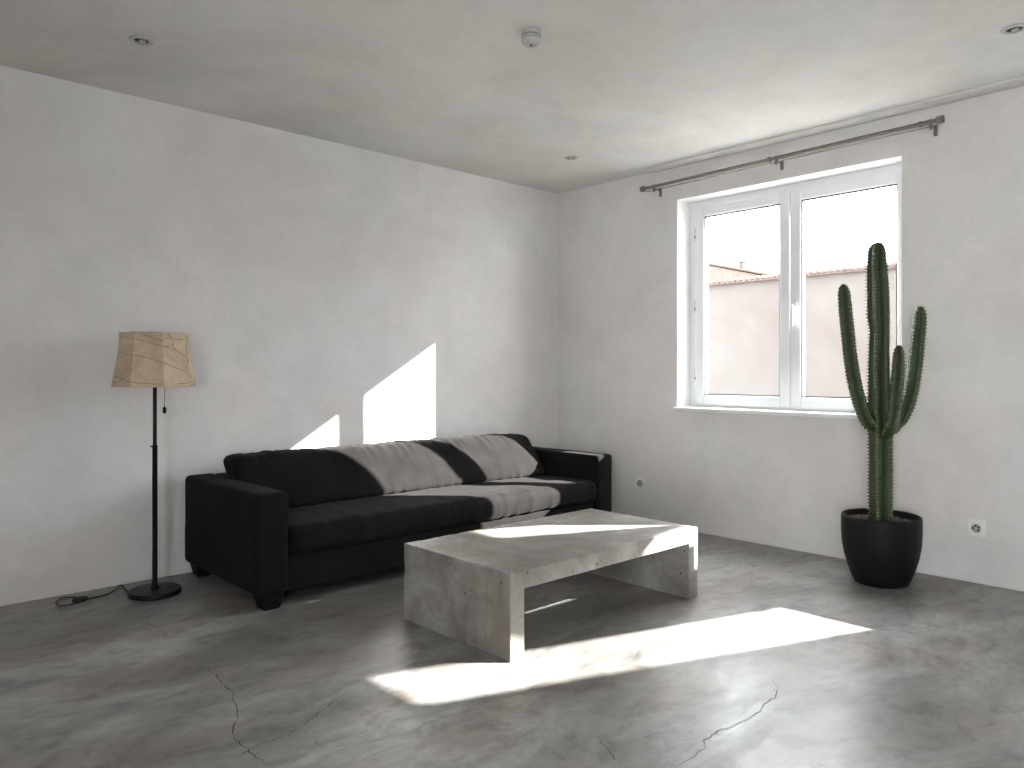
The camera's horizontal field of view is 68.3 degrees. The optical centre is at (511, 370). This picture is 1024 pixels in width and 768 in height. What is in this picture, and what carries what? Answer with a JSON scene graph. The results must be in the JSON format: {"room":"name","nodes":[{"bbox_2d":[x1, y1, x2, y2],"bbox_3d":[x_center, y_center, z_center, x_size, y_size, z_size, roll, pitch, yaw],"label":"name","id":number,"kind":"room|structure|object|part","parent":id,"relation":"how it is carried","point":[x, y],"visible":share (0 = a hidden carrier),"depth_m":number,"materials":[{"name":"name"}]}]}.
{"room":"living room","nodes":[
{"label":"living room","id":0,"kind":"room"},
{"bbox_2d":[0,65,557,601],"bbox_3d":[-1.863,-0.110,4.358,6.400,2.720,0.250,0,0,-43],"label":"wall","id":1,"kind":"structure","parent":0,"point":[324,293],"depth_m":4.34,"materials":[{"name":"paint"}]},
{"bbox_2d":[0,569,191,605],"bbox_3d":[-1.776,1.121,4.264,5.899,0.018,0.006,0,0,-43],"label":"baseboard","id":2,"kind":"structure","parent":1,"relation":"attached to","point":[188,570],"depth_m":3.89,"materials":[{"name":"paint"}]},
{"bbox_2d":[0,533,1023,767],"bbox_3d":[0.369,1.189,1.974,5.920,0.121,6.320,0,0,-43],"label":"floor","id":3,"kind":"structure","parent":0,"point":[779,658],"depth_m":2.76,"materials":[{"name":"concrete"}]},
{"bbox_2d":[55,331,195,606],"bbox_3d":[-1.931,0.466,3.795,0.624,1.328,0.372,0,0,-15],"label":"floor lamp","id":4,"kind":"object","parent":3,"relation":"on","point":[143,359],"visible":1,"depth_m":3.72,"materials":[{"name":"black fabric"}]},
{"bbox_2d":[72,596,87,602],"bbox_3d":[-2.112,1.117,3.695,0.070,0.027,0.027,0,0,-43],"label":"switch","id":5,"kind":"object","parent":4,"relation":"attached to","point":[82,598],"depth_m":3.68,"materials":[{"name":"black plastic"}]},
{"bbox_3d":[-2.094,1.120,3.771,0.329,0.015,0.207,0,0,-43],"label":"power cord","id":6,"kind":"part","parent":4,"relation":"part of","materials":[{"name":"black rubber"}]},
{"bbox_3d":[-1.809,-0.056,3.828,0.367,0.268,0.367,0,0,30],"label":"lamp shade","id":7,"kind":"part","parent":4,"relation":"part of","materials":[{"name":"paper"}]},
{"bbox_2d":[185,433,611,610],"bbox_3d":[-0.554,0.791,4.715,2.578,0.676,0.956,0,0,-43],"label":"sofa","id":8,"kind":"object","parent":3,"relation":"on","point":[276,522],"visible":0.98,"depth_m":4.17,"materials":[{"name":"black fabric"}]},
{"bbox_3d":[-0.819,0.740,5.001,2.264,0.323,0.174,0,0,-43],"label":"backrest","id":9,"kind":"part","parent":8,"relation":"part of","materials":[{"name":"black fabric"}]},
{"bbox_3d":[-1.439,0.818,3.899,0.169,0.484,0.943,0,0,-43],"label":"armrest","id":10,"kind":"part","parent":8,"relation":"part of","materials":[{"name":"black fabric"}]},
{"bbox_2d":[223,433,544,507],"bbox_3d":[-0.679,0.602,4.796,2.215,0.296,0.386,0,0,-43],"label":"cushion","id":11,"kind":"object","parent":8,"relation":"on","point":[309,477],"depth_m":4.57,"materials":[{"name":"black fabric"}]},
{"bbox_2d":[288,475,595,552],"bbox_3d":[-0.491,0.815,4.651,2.238,0.166,0.777,0,0,-43],"label":"seat cushion","id":12,"kind":"object","parent":8,"relation":"on","point":[338,524],"depth_m":4.29,"materials":[{"name":"black fabric"}]},
{"bbox_3d":[0.324,0.818,5.539,0.169,0.484,0.943,0,0,-43],"label":"armrest","id":13,"kind":"part","parent":8,"relation":"part of","materials":[{"name":"black fabric"}]},
{"bbox_2d":[404,508,697,662],"bbox_3d":[0.221,0.957,3.621,1.287,0.345,0.712,0,0,-43],"label":"coffee table","id":14,"kind":"object","parent":3,"relation":"on","point":[468,587],"visible":1,"depth_m":3.36,"materials":[{"name":"concrete"}]},
{"bbox_2d":[837,241,927,588],"bbox_3d":[1.978,0.217,4.041,0.401,1.825,0.402,0,0,37],"label":"potted cactus","id":15,"kind":"object","parent":3,"relation":"on","point":[882,545],"visible":1,"depth_m":4.00,"materials":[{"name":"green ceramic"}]},
{"bbox_3d":[1.848,-0.067,4.035,0.236,0.809,0.109,0,0,6],"label":"arm","id":16,"kind":"part","parent":15,"relation":"part of"},
{"bbox_3d":[1.968,0.061,4.036,0.147,1.514,0.152,0,0,-43],"label":"stem","id":17,"kind":"part","parent":15,"relation":"part of","materials":[{"name":"green plant"}]},
{"bbox_2d":[841,508,922,588],"bbox_3d":[1.973,0.949,4.040,0.394,0.362,0.394,0,0,-43],"label":"pot","id":18,"kind":"object","parent":15,"relation":"attached to","point":[883,549],"depth_m":3.90,"materials":[{"name":"black ceramic"}]},
{"bbox_3d":[2.002,0.116,3.972,0.119,0.507,0.096,0,0,35],"label":"arm","id":19,"kind":"part","parent":15,"relation":"part of"},
{"bbox_3d":[2.107,-0.002,4.069,0.266,0.704,0.109,0,0,-5],"label":"arm","id":20,"kind":"part","parent":15,"relation":"part of"},
{"bbox_2d":[0,0,1023,193],"bbox_3d":[0.374,-1.545,2.137,6.150,0.150,6.550,0,0,-43],"label":"ceiling","id":21,"kind":"structure","parent":0,"point":[620,87],"depth_m":3.65,"materials":[{"name":"paint"}]},
{"bbox_2d":[129,35,153,45],"bbox_3d":[-1.645,-1.466,3.355,0.100,0.009,0.100,0,0,-43],"label":"recessed light","id":22,"kind":"object","parent":21,"relation":"in","point":[137,39],"visible":1,"depth_m":3.35,"materials":[{"name":"grey plastic"}]},
{"bbox_2d":[521,28,540,47],"bbox_3d":[0.083,-1.437,3.277,0.087,0.067,0.087,0,0,-43],"label":"smoke detector","id":23,"kind":"object","parent":21,"relation":"attached to","point":[530,37],"visible":1,"depth_m":3.25,"materials":[{"name":"grey plastic"}]},
{"bbox_2d":[564,156,577,159],"bbox_3d":[0.406,-1.466,5.202,0.092,0.009,0.092,0,0,-43],"label":"recessed light","id":24,"kind":"object","parent":21,"relation":"in","point":[566,157],"visible":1,"depth_m":5.19,"materials":[{"name":"grey plastic"}]},
{"bbox_2d":[1000,23,1023,34],"bbox_3d":[2.156,-1.466,3.242,0.104,0.009,0.104,0,0,-43],"label":"recessed light","id":25,"kind":"object","parent":21,"relation":"in","point":[1019,27],"visible":1,"depth_m":3.24,"materials":[{"name":"grey plastic"}]},
{"bbox_2d":[558,86,1023,587],"bbox_3d":[2.619,-0.110,4.055,0.250,2.720,6.300,0,0,-43],"label":"wall","id":26,"kind":"structure","parent":0,"point":[959,455],"depth_m":4.58,"materials":[{"name":"paint"}]},
{"bbox_2d":[635,477,644,489],"bbox_3d":[0.958,0.840,5.647,0.014,0.086,0.086,0,0,-43],"label":"wall socket","id":27,"kind":"object","parent":26,"relation":"attached to","point":[639,482],"visible":1,"depth_m":5.64,"materials":[{"name":"white plastic"}]},
{"bbox_2d":[673,155,901,418],"bbox_3d":[1.778,-0.472,4.918,0.257,1.512,1.565,0,0,-43],"label":"window","id":28,"kind":"structure","parent":26,"relation":"in","point":[790,194],"depth_m":4.98,"materials":[{"name":"white plastic"}]},
{"bbox_3d":[1.595,-0.469,5.225,0.066,1.417,0.718,0,0,-43],"label":"sash","id":29,"kind":"part","parent":28,"relation":"part of","materials":[{"name":"white plastic"}]},
{"bbox_3d":[1.754,0.271,4.895,0.192,0.026,1.565,0,0,-43],"label":"sill","id":30,"kind":"part","parent":28,"relation":"part of","materials":[{"name":"white paint"}]},
{"bbox_3d":[1.821,-0.370,4.897,0.049,0.160,0.030,0,0,-43],"label":"handle","id":31,"kind":"part","parent":28,"relation":"part of","materials":[{"name":"white plastic"}]},
{"bbox_3d":[2.091,-0.469,4.691,0.066,1.417,0.731,0,0,-43],"label":"sash","id":32,"kind":"part","parent":28,"relation":"part of","materials":[{"name":"white plastic"}]},
{"bbox_2d":[640,115,944,196],"bbox_3d":[1.658,-1.326,4.827,0.106,0.105,2.023,0,0,-43],"label":"curtain rod","id":33,"kind":"object","parent":26,"relation":"attached to","point":[939,119],"visible":1,"depth_m":4.61,"materials":[{"name":"metal"}]},
{"bbox_2d":[639,76,1023,173],"bbox_3d":[2.799,-1.465,3.587,0.125,0.010,5.370,0,0,-43],"label":"trim","id":34,"kind":"structure","parent":26,"relation":"attached to","point":[1016,82],"depth_m":4.44,"materials":[{"name":"paint"}]},
{"bbox_2d":[697,530,1023,591],"bbox_3d":[2.526,1.121,3.967,0.006,0.018,6.299,0,0,-43],"label":"baseboard","id":35,"kind":"structure","parent":26,"relation":"attached to","point":[698,531],"depth_m":4.56,"materials":[{"name":"paint"}]},
{"bbox_2d":[967,519,985,537],"bbox_3d":[2.471,0.837,4.021,0.012,0.086,0.086,0,0,-43],"label":"wall socket","id":36,"kind":"object","parent":26,"relation":"attached to","point":[977,528],"visible":1,"depth_m":4.02,"materials":[{"name":"white plastic"}]},
{"label":"outside","id":37,"kind":"structure","parent":0,"visible":0},
{"bbox_3d":[9.208,1.430,13.122,21.750,0.100,30.000,0,0,-43],"label":"ground","id":38,"kind":"structure","parent":37,"visible":0},
{"bbox_2d":[709,261,772,280],"bbox_3d":[3.193,-0.553,15.858,5.230,3.865,8.200,0,0,-43],"label":"neighbouring house","id":39,"kind":"structure","parent":38,"relation":"on","point":[718,271],"depth_m":11.94,"materials":[{"name":"tile"}]},
{"bbox_2d":[709,262,895,397],"bbox_3d":[4.143,0.029,9.758,0.452,2.701,18.026,0,0,-43],"label":"wall","id":40,"kind":"structure","parent":38,"relation":"on","point":[743,312],"depth_m":10.22,"materials":[{"name":"paint"}]}
]}

